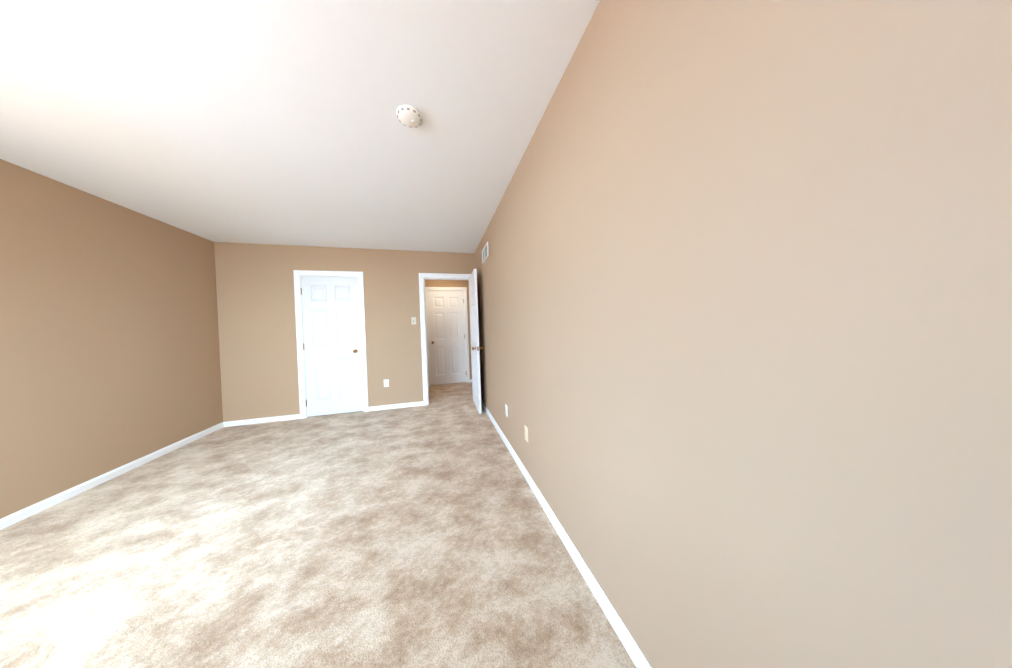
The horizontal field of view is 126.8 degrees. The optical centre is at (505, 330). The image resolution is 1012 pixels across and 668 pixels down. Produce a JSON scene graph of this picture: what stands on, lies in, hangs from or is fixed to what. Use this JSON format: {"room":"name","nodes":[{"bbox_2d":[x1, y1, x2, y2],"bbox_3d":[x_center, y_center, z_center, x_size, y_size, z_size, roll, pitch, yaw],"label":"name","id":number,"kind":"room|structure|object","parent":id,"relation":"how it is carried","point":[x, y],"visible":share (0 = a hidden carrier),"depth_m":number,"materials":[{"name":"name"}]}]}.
{"room":"empty bedroom","nodes":[
{"label":"empty bedroom","id":0,"kind":"room"},
{"bbox_2d":[0,159,222,518],"bbox_3d":[-3.271,0.078,1.129,0.120,2.460,4.600,-2,1,-15],"label":"wall","id":1,"kind":"structure","parent":0,"point":[109,348],"depth_m":2.13,"materials":[{"name":"beige paint"}]},
{"bbox_2d":[0,422,223,529],"bbox_3d":[-3.167,1.271,1.165,0.013,0.068,4.600,-2,1,-15],"label":"baseboard","id":2,"kind":"structure","parent":1,"relation":"attached to","point":[22,514],"depth_m":2.09,"materials":[{"name":"white wood"}]},
{"bbox_2d":[0,0,599,252],"bbox_3d":[-1.253,-1.293,2.715,4.940,0.100,6.860,-2,1,-15],"label":"ceiling","id":3,"kind":"structure","parent":0,"point":[275,122],"depth_m":1.39,"materials":[{"name":"paint"}]},
{"bbox_2d":[396,105,421,127],"bbox_3d":[-0.558,-1.228,1.464,0.140,0.036,0.140,-2,1,-15],"label":"smoke detector","id":4,"kind":"object","parent":3,"relation":"attached to","point":[410,116],"visible":1,"depth_m":1.44,"materials":[{"name":"white plastic"}]},
{"bbox_2d":[0,382,635,667],"bbox_3d":[-1.170,1.265,2.755,4.940,0.100,6.860,-2,1,-15],"label":"floor","id":5,"kind":"structure","parent":0,"point":[426,536],"depth_m":1.36,"materials":[{"name":"carpet"}]},
{"bbox_2d":[214,242,474,421],"bbox_3d":[-1.566,-0.022,4.038,4.940,2.460,0.120,-2,1,-15],"label":"wall","id":6,"kind":"structure","parent":0,"point":[257,328],"depth_m":3.57,"materials":[{"name":"beige paint"}]},
{"bbox_2d":[223,401,423,426],"bbox_3d":[-2.547,1.211,3.710,2.550,0.068,0.013,-2,1,-15],"label":"baseboard","id":7,"kind":"structure","parent":6,"relation":"attached to","point":[294,416],"depth_m":3.56,"materials":[{"name":"white wood"}]},
{"bbox_2d":[293,270,368,418],"bbox_3d":[-2.556,0.216,3.770,0.773,2.055,0.121,-2,1,-15],"label":"door frame","id":8,"kind":"structure","parent":6,"relation":"attached to","point":[303,334],"depth_m":3.63,"materials":[{"name":"white wood"}]},
{"bbox_2d":[301,276,362,416],"bbox_3d":[-2.542,0.223,3.707,0.733,2.020,0.095,-2,1,-15],"label":"closet door","id":9,"kind":"structure","parent":6,"relation":"in","point":[332,343],"depth_m":3.72,"materials":[{"name":"white wood"}]},
{"bbox_2d":[384,379,388,386],"bbox_3d":[-1.846,0.814,3.901,0.070,0.115,0.008,-2,1,-15],"label":"electrical outlet","id":10,"kind":"object","parent":6,"relation":"attached to","point":[386,382],"visible":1,"depth_m":3.90,"materials":[{"name":"white plastic"}]},
{"bbox_2d":[411,317,415,324],"bbox_3d":[-1.455,-0.150,3.994,0.070,0.115,0.021,-2,1,-15],"label":"light switch","id":11,"kind":"object","parent":6,"relation":"attached to","point":[413,320],"visible":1,"depth_m":4.00,"materials":[{"name":"beige plastic"}]},
{"bbox_2d":[419,273,470,405],"bbox_3d":[-0.933,0.157,4.211,0.792,2.055,0.121,-2,1,-15],"label":"door frame","id":12,"kind":"structure","parent":6,"relation":"attached to","point":[425,318],"depth_m":4.11,"materials":[{"name":"white wood"}]},
{"bbox_2d":[469,269,482,413],"bbox_3d":[-0.484,0.153,3.885,0.155,2.020,0.752,-2,1,-14],"label":"entry door","id":13,"kind":"structure","parent":6,"relation":"in","point":[475,347],"depth_m":3.68,"materials":[{"name":"white wood"}]},
{"bbox_2d":[425,280,471,378],"bbox_3d":[-0.984,-0.066,5.647,2.970,2.460,0.120,-2,1,-15],"label":"wall","id":14,"kind":"structure","parent":0,"point":[446,283],"depth_m":5.57,"materials":[{"name":"beige paint"}]},
{"bbox_2d":[428,291,465,384],"bbox_3d":[-1.270,0.153,5.503,0.763,2.020,0.095,-2,1,-15],"label":"hall door","id":15,"kind":"structure","parent":14,"relation":"in","point":[447,337],"depth_m":5.51,"materials":[{"name":"white wood"}]},
{"bbox_2d":[425,287,469,385],"bbox_3d":[-1.291,0.148,5.565,0.803,2.055,0.121,-2,1,-15],"label":"door frame","id":16,"kind":"structure","parent":14,"relation":"attached to","point":[428,326],"depth_m":5.46,"materials":[{"name":"white wood"}]},
{"bbox_2d":[474,0,1011,667],"bbox_3d":[0.188,-0.048,2.007,0.120,2.460,4.720,-2,1,-15],"label":"wall","id":17,"kind":"structure","parent":0,"point":[744,296],"depth_m":0.51,"materials":[{"name":"beige paint"}]},
{"bbox_2d":[482,242,488,263],"bbox_3d":[-0.278,-1.014,3.335,0.014,0.175,0.390,-2,1,-15],"label":"air vent","id":18,"kind":"object","parent":17,"relation":"in","point":[485,255],"visible":1,"depth_m":3.31,"materials":[{"name":"white metal"}]},
{"bbox_2d":[524,425,527,441],"bbox_3d":[0.158,0.814,1.990,0.008,0.115,0.070,-2,1,-15],"label":"electrical outlet","id":19,"kind":"object","parent":17,"relation":"attached to","point":[526,433],"visible":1,"depth_m":1.98,"materials":[{"name":"beige plastic"}]},
{"bbox_2d":[481,399,651,667],"bbox_3d":[0.147,1.149,2.066,0.013,0.068,4.600,-2,1,-15],"label":"baseboard","id":20,"kind":"structure","parent":17,"relation":"attached to","point":[635,653],"depth_m":1.19,"materials":[{"name":"white wood"}]}
]}

